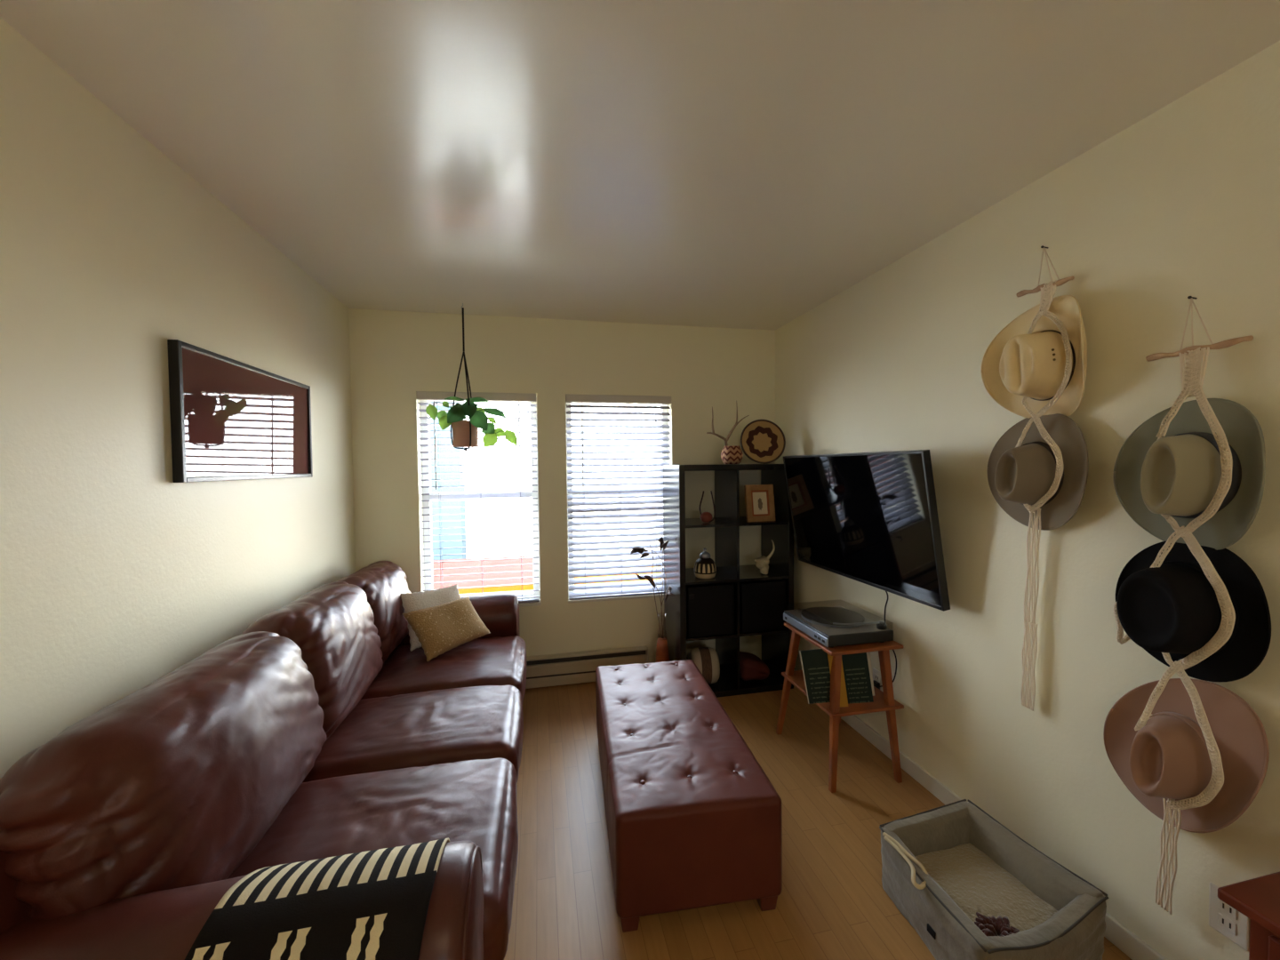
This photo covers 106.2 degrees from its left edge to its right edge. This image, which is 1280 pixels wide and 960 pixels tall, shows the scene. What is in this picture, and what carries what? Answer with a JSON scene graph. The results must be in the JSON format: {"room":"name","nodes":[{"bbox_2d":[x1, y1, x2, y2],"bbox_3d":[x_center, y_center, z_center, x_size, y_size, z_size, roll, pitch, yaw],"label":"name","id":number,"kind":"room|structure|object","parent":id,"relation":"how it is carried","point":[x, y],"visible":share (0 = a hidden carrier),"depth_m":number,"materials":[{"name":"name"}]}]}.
{"room":"living room","nodes":[
{"label":"living room","id":0,"kind":"room"},
{"bbox_2d":[0,16,355,779],"bbox_3d":[-1.249,0.257,0.222,0.150,2.440,5.540,-1,2,-12],"label":"wall","id":1,"kind":"structure","parent":0,"point":[116,574],"depth_m":1.30,"materials":[{"name":"beige paint"}]},
{"bbox_2d":[167,339,312,482],"bbox_3d":[-1.523,-0.223,1.911,0.030,0.440,0.878,-1,2,-12],"label":"framed picture","id":2,"kind":"object","parent":1,"relation":"attached to","point":[231,420],"visible":1,"depth_m":1.75,"materials":[{"name":"black plastic"}]},
{"bbox_2d":[348,308,775,663],"bbox_3d":[-0.395,0.155,3.311,3.105,2.440,0.150,-1,2,-12],"label":"wall","id":3,"kind":"structure","parent":0,"point":[394,356],"depth_m":3.19,"materials":[{"name":"beige paint"}]},
{"bbox_2d":[420,400,540,599],"bbox_3d":[-1.054,0.129,3.217,0.738,1.388,0.053,-1,2,-12],"label":"window","id":4,"kind":"structure","parent":3,"relation":"in","point":[426,469],"depth_m":3.18,"materials":[{"name":"white plastic"}]},
{"bbox_2d":[416,391,539,603],"bbox_3d":[-1.034,0.130,3.123,0.732,1.383,0.077,-1,2,-12],"label":"window blind","id":5,"kind":"object","parent":4,"relation":"attached to","point":[421,396],"visible":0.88,"depth_m":3.12,"materials":[{"name":"beige plastic"}]},
{"bbox_2d":[519,599,541,607],"bbox_3d":[-1.031,0.828,3.162,0.746,0.018,0.100,-1,2,-12],"label":"trim","id":6,"kind":"structure","parent":3,"relation":"attached to","point":[538,603],"depth_m":3.18,"materials":[{"name":"beige"}]},
{"bbox_2d":[525,645,647,688],"bbox_3d":[-0.828,1.273,3.140,1.800,0.208,0.063,-1,2,-12],"label":"baseboard heater","id":7,"kind":"object","parent":3,"relation":"attached to","point":[546,670],"visible":0.35,"depth_m":3.21,"materials":[{"name":"beige metal"}]},
{"bbox_2d":[568,593,663,603],"bbox_3d":[-0.133,0.812,3.353,0.739,0.018,0.100,-1,2,-12],"label":"trim","id":8,"kind":"structure","parent":3,"relation":"attached to","point":[655,595],"depth_m":3.29,"materials":[{"name":"beige"}]},
{"bbox_2d":[565,402,668,596],"bbox_3d":[-0.156,0.114,3.408,0.731,1.388,0.053,-1,2,-12],"label":"window","id":9,"kind":"structure","parent":3,"relation":"in","point":[566,409],"depth_m":3.36,"materials":[{"name":"white plastic"}]},
{"bbox_2d":[565,393,671,599],"bbox_3d":[-0.136,0.115,3.313,0.725,1.383,0.077,-1,2,-12],"label":"window blind","id":10,"kind":"object","parent":9,"relation":"attached to","point":[581,399],"visible":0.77,"depth_m":3.31,"materials":[{"name":"beige plastic"}]},
{"bbox_2d":[0,0,1279,330],"bbox_3d":[0.182,-1.062,0.490,3.105,0.150,5.840,-1,2,-12],"label":"ceiling","id":11,"kind":"structure","parent":0,"point":[720,164],"depth_m":1.35,"materials":[{"name":"beige paint"}]},
{"bbox_2d":[450,303,473,450],"bbox_3d":[-1.061,-0.608,2.849,0.131,0.873,0.147,-1,2,-12],"label":"hanger","id":12,"kind":"object","parent":11,"relation":"hanging from","point":[462,308],"visible":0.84,"depth_m":2.84,"materials":[{"name":"black fabric"}]},
{"bbox_2d":[451,420,478,447],"bbox_3d":[-1.040,-0.273,2.864,0.152,0.152,0.152,-1,2,-12],"label":"pot","id":13,"kind":"object","parent":12,"relation":"in","point":[460,429],"depth_m":2.80,"materials":[{"name":"brown ceramic"}]},
{"bbox_2d":[425,396,517,447],"bbox_3d":[-0.995,-0.345,2.873,0.510,0.305,0.219,-1,2,-12],"label":"pothos","id":14,"kind":"object","parent":12,"relation":"hanging from","point":[455,416],"visible":0.99,"depth_m":2.81,"materials":[{"name":"green plant"}]},
{"bbox_2d":[504,681,1132,959],"bbox_3d":[0.209,1.512,0.567,3.105,0.120,5.840,-1,2,-12],"label":"floor","id":15,"kind":"structure","parent":0,"point":[833,903],"depth_m":1.82,"materials":[{"name":"brown wood"}]},
{"bbox_2d":[0,560,526,959],"bbox_3d":[-0.981,0.942,1.892,1.016,0.964,2.373,-1,2,-12],"label":"leather sofa","id":16,"kind":"object","parent":15,"relation":"on","point":[316,731],"visible":0.96,"depth_m":1.19,"materials":[{"name":"red leather"}]},
{"bbox_2d":[0,631,326,919],"bbox_3d":[-1.134,0.738,1.248,0.386,0.507,0.816,-1,2,-12],"label":"cushion","id":17,"kind":"object","parent":16,"relation":"on","point":[206,772],"depth_m":1.00,"materials":[{"name":"red leather"}]},
{"bbox_2d":[241,581,383,739],"bbox_3d":[-1.296,0.717,1.944,0.362,0.509,0.702,-1,2,-12],"label":"cushion","id":18,"kind":"object","parent":16,"relation":"on","point":[333,626],"depth_m":1.82,"materials":[{"name":"red leather"}]},
{"bbox_2d":[184,837,449,959],"bbox_3d":[-0.588,0.904,0.914,0.396,0.299,0.315,-1,2,-12],"label":"throw blanket","id":19,"kind":"object","parent":16,"relation":"on","point":[369,905],"visible":0.98,"depth_m":0.86,"materials":[{"name":"black fabric"}]},
{"bbox_2d":[227,757,518,959],"bbox_3d":[-0.726,1.062,1.320,0.759,0.252,0.637,-1,2,-12],"label":"seat cushion","id":20,"kind":"object","parent":16,"relation":"on","point":[473,799],"depth_m":1.35,"materials":[{"name":"red leather"}]},
{"bbox_2d":[337,560,411,663],"bbox_3d":[-1.439,0.715,2.577,0.356,0.485,0.687,-1,2,-12],"label":"cushion","id":21,"kind":"object","parent":16,"relation":"on","point":[383,583],"depth_m":2.46,"materials":[{"name":"red leather"}]},
{"bbox_2d":[302,685,523,783],"bbox_3d":[-0.851,1.046,1.901,0.756,0.252,0.567,-1,2,-12],"label":"seat cushion","id":22,"kind":"object","parent":16,"relation":"on","point":[436,725],"depth_m":1.79,"materials":[{"name":"red leather"}]},
{"bbox_2d":[400,584,460,651],"bbox_3d":[-1.116,0.744,2.669,0.357,0.278,0.166,-2,2,-43],"label":"throw pillow","id":23,"kind":"object","parent":16,"relation":"on","point":[412,602],"visible":0.39,"depth_m":2.62,"materials":[{"name":"white fabric"}]},
{"bbox_2d":[360,635,526,702],"bbox_3d":[-0.977,1.029,2.493,0.756,0.252,0.658,-1,2,-12],"label":"seat cushion","id":24,"kind":"object","parent":16,"relation":"on","point":[484,660],"depth_m":2.35,"materials":[{"name":"red leather"}]},
{"bbox_2d":[402,596,490,661],"bbox_3d":[-1.025,0.780,2.576,0.211,0.232,0.394,1,2,42],"label":"throw pillow","id":25,"kind":"object","parent":16,"relation":"on","point":[440,628],"visible":1,"depth_m":2.51,"materials":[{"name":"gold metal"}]},
{"bbox_2d":[655,614,669,662],"bbox_3d":[0.146,1.125,3.151,0.104,0.500,0.104,-1,2,-12],"label":"floor vase","id":26,"kind":"object","parent":15,"relation":"on","point":[662,654],"visible":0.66,"depth_m":3.12,"materials":[{"name":"orange ceramic"}]},
{"bbox_2d":[630,536,674,638],"bbox_3d":[0.078,0.706,3.042,0.256,0.665,0.279,-1,2,-12],"label":"branch","id":27,"kind":"object","parent":26,"relation":"in","point":[662,546],"visible":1,"depth_m":3.12,"materials":[{"name":"brown plant"}]},
{"bbox_2d":[595,659,782,932],"bbox_3d":[0.114,1.204,2.088,0.557,0.405,1.153,-1,2,-8],"label":"tufted ottoman","id":28,"kind":"object","parent":15,"relation":"on","point":[693,818],"visible":1,"depth_m":1.57,"materials":[{"name":"leather"}]},
{"bbox_2d":[663,464,793,697],"bbox_3d":[0.583,0.631,3.236,0.772,1.472,0.392,-1,2,-12],"label":"cube shelving unit","id":29,"kind":"object","parent":15,"relation":"on","point":[727,521],"visible":0.57,"depth_m":3.13,"materials":[{"name":"black laminate"}]},
{"bbox_2d":[688,647,719,683],"bbox_3d":[0.420,1.217,3.155,0.170,0.230,0.230,-1,2,-4],"label":"roll","id":30,"kind":"object","parent":29,"relation":"on","point":[706,659],"visible":0.74,"depth_m":3.07,"materials":[{"name":"beige fabric"}]},
{"bbox_2d":[694,547,716,578],"bbox_3d":[0.421,0.533,3.111,0.144,0.189,0.144,-1,2,-12],"label":"lidded pot","id":31,"kind":"object","parent":29,"relation":"on","point":[705,567],"visible":1,"depth_m":3.06,"materials":[{"name":"ceramic"}]},
{"bbox_2d":[699,490,715,522],"bbox_3d":[0.431,0.172,3.089,0.094,0.205,0.082,0,2,27],"label":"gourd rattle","id":32,"kind":"object","parent":29,"relation":"on","point":[705,516],"visible":1,"depth_m":3.08,"materials":[{"name":"brown"}]},
{"bbox_2d":[685,582,735,638],"bbox_3d":[0.412,0.820,3.198,0.312,0.316,0.366,-1,2,-12],"label":"storage box","id":33,"kind":"object","parent":29,"relation":"on","point":[709,607],"visible":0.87,"depth_m":3.02,"materials":[{"name":"black fabric"}]},
{"bbox_2d":[706,400,749,446],"bbox_3d":[0.587,-0.318,3.204,0.314,0.422,0.049,-1,2,-19],"label":"branch","id":34,"kind":"object","parent":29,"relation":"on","point":[726,439],"visible":0.88,"depth_m":3.19,"materials":[{"name":"brown wood"}]},
{"bbox_2d":[720,445,743,463],"bbox_3d":[0.595,-0.162,3.119,0.140,0.118,0.140,-1,2,-12],"label":"vase","id":35,"kind":"object","parent":29,"relation":"on","point":[730,454],"visible":0.88,"depth_m":3.07,"materials":[{"name":"multicoloured ceramic"}]},
{"bbox_2d":[739,651,769,680],"bbox_3d":[0.739,1.247,3.238,0.205,0.156,0.224,-1,2,-12],"label":"folded cloth","id":36,"kind":"object","parent":29,"relation":"on","point":[751,667],"visible":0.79,"depth_m":3.14,"materials":[{"name":"red fabric"}]},
{"bbox_2d":[744,484,775,522],"bbox_3d":[0.780,0.150,3.130,0.200,0.240,0.052,-1,2,-16],"label":"picture frame","id":37,"kind":"object","parent":29,"relation":"on","point":[759,499],"visible":1,"depth_m":3.13,"materials":[{"name":"brown wood"}]},
{"bbox_2d":[739,578,785,633],"bbox_3d":[0.760,0.814,3.275,0.312,0.316,0.360,-1,2,-12],"label":"storage box","id":38,"kind":"object","parent":29,"relation":"on","point":[762,603],"visible":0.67,"depth_m":3.10,"materials":[{"name":"black fabric"}]},
{"bbox_2d":[740,419,785,463],"bbox_3d":[0.808,-0.254,3.164,0.301,0.294,0.075,-1,2,-4],"label":"woven tray","id":39,"kind":"object","parent":29,"relation":"on","point":[762,441],"visible":1,"depth_m":3.18,"materials":[{"name":"brown wicker"}]},
{"bbox_2d":[754,540,775,574],"bbox_3d":[0.824,0.509,3.185,0.139,0.226,0.076,-1,2,-12],"label":"skull","id":40,"kind":"object","parent":29,"relation":"on","point":[762,563],"visible":1,"depth_m":3.16},
{"bbox_2d":[776,622,903,792],"bbox_3d":[0.996,1.081,2.433,0.422,0.612,0.539,-1,2,-12],"label":"stand","id":41,"kind":"object","parent":15,"relation":"on","point":[884,700],"visible":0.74,"depth_m":2.25,"materials":[{"name":"orange wood"}]},
{"bbox_2d":[799,648,830,703],"bbox_3d":[0.860,0.920,2.261,0.212,0.276,0.008,0,2,10],"label":"record sleeve","id":42,"kind":"object","parent":41,"relation":"on","point":[815,666],"visible":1,"depth_m":2.26,"materials":[{"name":"green paper"}]},
{"bbox_2d":[827,653,847,706],"bbox_3d":[0.919,0.929,2.235,0.092,0.258,0.006,0,2,10],"label":"record sleeve","id":43,"kind":"object","parent":41,"relation":"on","point":[844,702],"visible":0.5,"depth_m":2.23,"materials":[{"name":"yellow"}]},
{"bbox_2d":[783,606,893,647],"bbox_3d":[0.989,0.724,2.446,0.355,0.102,0.410,-1,2,-12],"label":"turntable","id":44,"kind":"object","parent":41,"relation":"on","point":[835,626],"visible":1,"depth_m":2.33,"materials":[{"name":"black plastic"}]},
{"bbox_2d":[781,670,903,718],"bbox_3d":[1.004,1.060,2.440,0.378,0.016,0.467,-1,2,-12],"label":"shelf","id":45,"kind":"object","parent":41,"relation":"attached to","point":[796,678],"depth_m":2.25,"materials":[{"name":"orange wood"}]},
{"bbox_2d":[841,652,873,703],"bbox_3d":[1.018,0.926,2.263,0.153,0.260,0.006,0,2,8],"label":"record sleeve","id":46,"kind":"object","parent":41,"relation":"on","point":[856,670],"visible":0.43,"depth_m":2.26,"materials":[{"name":"black cardboard"}]},
{"bbox_2d":[866,652,874,695],"bbox_3d":[1.048,0.921,2.317,0.164,0.266,0.006,-1,2,2],"label":"record sleeve","id":47,"kind":"object","parent":41,"relation":"on","point":[868,653],"visible":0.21,"depth_m":2.31,"materials":[{"name":"beige paper"}]},
{"bbox_2d":[879,799,1108,959],"bbox_3d":[1.057,1.305,1.510,0.492,0.251,0.465,-1,2,-12],"label":"pet bed","id":48,"kind":"object","parent":15,"relation":"on","point":[943,866],"visible":1,"depth_m":1.48,"materials":[{"name":"grey fabric"}]},
{"bbox_2d":[915,842,1057,935],"bbox_3d":[1.067,1.352,1.514,0.390,0.157,0.384,-1,2,-12],"label":"cushion","id":49,"kind":"object","parent":48,"relation":"on","point":[973,876],"depth_m":1.52,"materials":[{"name":"beige fabric"}]},
{"bbox_2d":[974,912,1019,936],"bbox_3d":[1.006,1.269,1.352,0.115,0.036,0.084,0,2,7],"label":"toy","id":50,"kind":"object","parent":48,"relation":"on","point":[989,926],"visible":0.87,"depth_m":1.35,"materials":[{"name":"red"}]},
{"bbox_2d":[1217,871,1279,959],"bbox_3d":[1.397,1.132,0.773,0.354,0.602,0.510,-1,2,-12],"label":"side table","id":51,"kind":"object","parent":15,"relation":"on","point":[1258,899],"visible":1,"depth_m":0.95,"materials":[{"name":"brown wood"}]},
{"bbox_2d":[775,40,1279,959],"bbox_3d":[1.641,0.208,0.835,0.150,2.440,5.540,-1,2,-12],"label":"wall","id":52,"kind":"structure","parent":0,"point":[1182,202],"depth_m":1.55,"materials":[{"name":"beige paint"}]},
{"bbox_2d":[783,449,950,611],"bbox_3d":[1.106,0.191,2.478,0.213,0.656,1.101,-1,2,-12],"label":"television","id":53,"kind":"object","parent":52,"relation":"attached to","point":[869,518],"visible":1,"depth_m":2.27,"materials":[{"name":"black plastic"}]},
{"bbox_2d":[872,591,896,689],"bbox_3d":[1.210,0.792,2.403,0.053,0.587,0.166,-1,2,-12],"label":"cable","id":54,"kind":"object","parent":53,"relation":"hanging from","point":[876,684],"visible":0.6,"depth_m":2.38,"materials":[{"name":"black plastic"}]},
{"bbox_2d":[872,667,882,691],"bbox_3d":[1.224,1.038,2.478,0.010,0.116,0.072,-1,2,-12],"label":"wall outlet","id":55,"kind":"object","parent":52,"relation":"attached to","point":[876,674],"visible":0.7,"depth_m":2.47,"materials":[{"name":"beige plastic"}]},
{"bbox_2d":[874,673,879,681],"bbox_3d":[1.222,1.018,2.477,0.004,0.030,0.034,-1,2,-12],"label":"socket","id":56,"kind":"object","parent":55,"relation":"attached to","point":[876,676],"depth_m":2.47,"materials":[{"name":"grey plastic"}]},
{"bbox_2d":[793,668,1167,959],"bbox_3d":[1.574,1.391,0.849,0.014,0.075,5.530,-1,2,-12],"label":"baseboard","id":57,"kind":"structure","parent":52,"relation":"attached to","point":[1133,947],"depth_m":2.08,"materials":[{"name":"beige paint"}]},
{"bbox_2d":[1015,245,1074,711],"bbox_3d":[1.342,0.008,1.600,0.106,1.590,0.262,-1,2,1],"label":"hanger","id":58,"kind":"object","parent":52,"relation":"attached to","point":[1047,292],"visible":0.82,"depth_m":1.62,"materials":[{"name":"grey fabric"}]},
{"bbox_2d":[980,295,1087,418],"bbox_3d":[1.297,-0.399,1.587,0.159,0.405,0.347,-1,2,-12],"label":"cowboy hat","id":59,"kind":"object","parent":58,"relation":"hanging from","point":[1016,364],"visible":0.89,"depth_m":1.55,"materials":[{"name":"fabric"}]},
{"bbox_2d":[987,413,1088,530],"bbox_3d":[1.295,-0.027,1.612,0.146,0.397,0.333,-1,2,-12],"label":"cowboy hat","id":60,"kind":"object","parent":58,"relation":"hanging from","point":[1017,476],"visible":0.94,"depth_m":1.57,"materials":[{"name":"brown fabric"}]},
{"bbox_2d":[1112,296,1253,914],"bbox_3d":[1.408,0.350,1.254,0.150,1.658,0.249,-1,2,-12],"label":"hanger","id":61,"kind":"object","parent":52,"relation":"attached to","point":[1192,387],"visible":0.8,"depth_m":1.21,"materials":[{"name":"grey fabric"}]},
{"bbox_2d":[1103,678,1269,832],"bbox_3d":[1.386,0.726,1.264,0.137,0.422,0.328,-1,2,-12],"label":"cowboy hat","id":62,"kind":"object","parent":61,"relation":"hanging from","point":[1168,757],"visible":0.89,"depth_m":1.22,"materials":[{"name":"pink fabric"}]},
{"bbox_2d":[1112,398,1265,550],"bbox_3d":[1.376,-0.011,1.229,0.145,0.393,0.301,-1,2,-12],"label":"cowboy hat","id":63,"kind":"object","parent":61,"relation":"hanging from","point":[1178,474],"visible":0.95,"depth_m":1.19,"materials":[{"name":"grey fabric"}]},
{"bbox_2d":[1115,541,1271,682],"bbox_3d":[1.378,0.336,1.241,0.146,0.366,0.304,-1,2,-12],"label":"cowboy hat","id":64,"kind":"object","parent":61,"relation":"hanging from","point":[1172,607],"visible":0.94,"depth_m":1.19,"materials":[{"name":"black fabric"}]},
{"bbox_2d":[1208,881,1249,951],"bbox_3d":[1.492,1.106,1.220,0.010,0.116,0.072,-1,2,-12],"label":"wall outlet","id":65,"kind":"object","parent":52,"relation":"attached to","point":[1225,919],"visible":0.78,"depth_m":1.22,"materials":[{"name":"beige plastic"}]},
{"bbox_2d":[1217,898,1237,919],"bbox_3d":[1.490,1.086,1.219,0.004,0.030,0.034,-1,2,-12],"label":"socket","id":66,"kind":"object","parent":65,"relation":"attached to","point":[1225,910],"depth_m":1.22,"materials":[{"name":"grey plastic"}]},
{"bbox_2d":[1217,912,1237,935],"bbox_3d":[1.490,1.126,1.220,0.004,0.030,0.034,-1,2,-12],"label":"socket","id":67,"kind":"object","parent":65,"relation":"attached to","point":[1227,924],"depth_m":1.22,"materials":[{"name":"grey plastic"}]},
{"label":"outside","id":68,"kind":"structure","parent":0,"visible":0},
{"bbox_3d":[-6.543,3.858,31.157,60.000,0.100,56.560,-1,2,-12],"label":"ground","id":69,"kind":"structure","parent":68,"visible":0},
{"bbox_2d":[429,401,466,559],"bbox_3d":[-8.176,0.998,11.994,7.350,6.800,1.200,-1,2,-12],"label":"building","id":70,"kind":"structure","parent":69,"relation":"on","point":[439,469],"depth_m":12.27,"materials":[{"name":"grey"}]},
{"bbox_2d":[432,555,662,596],"bbox_3d":[-1.723,2.969,10.046,13.300,2.840,2.600,-1,2,-12],"label":"neighbouring house","id":71,"kind":"structure","parent":69,"relation":"on","point":[503,562],"depth_m":8.99,"materials":[{"name":"brown paint"}]},
{"bbox_2d":[464,478,661,571],"bbox_3d":[-0.511,2.088,16.313,12.500,4.200,4.200,-1,2,-12],"label":"apartment building","id":72,"kind":"structure","parent":69,"relation":"on","point":[495,502],"depth_m":13.61,"materials":[{"name":"beige paint"}]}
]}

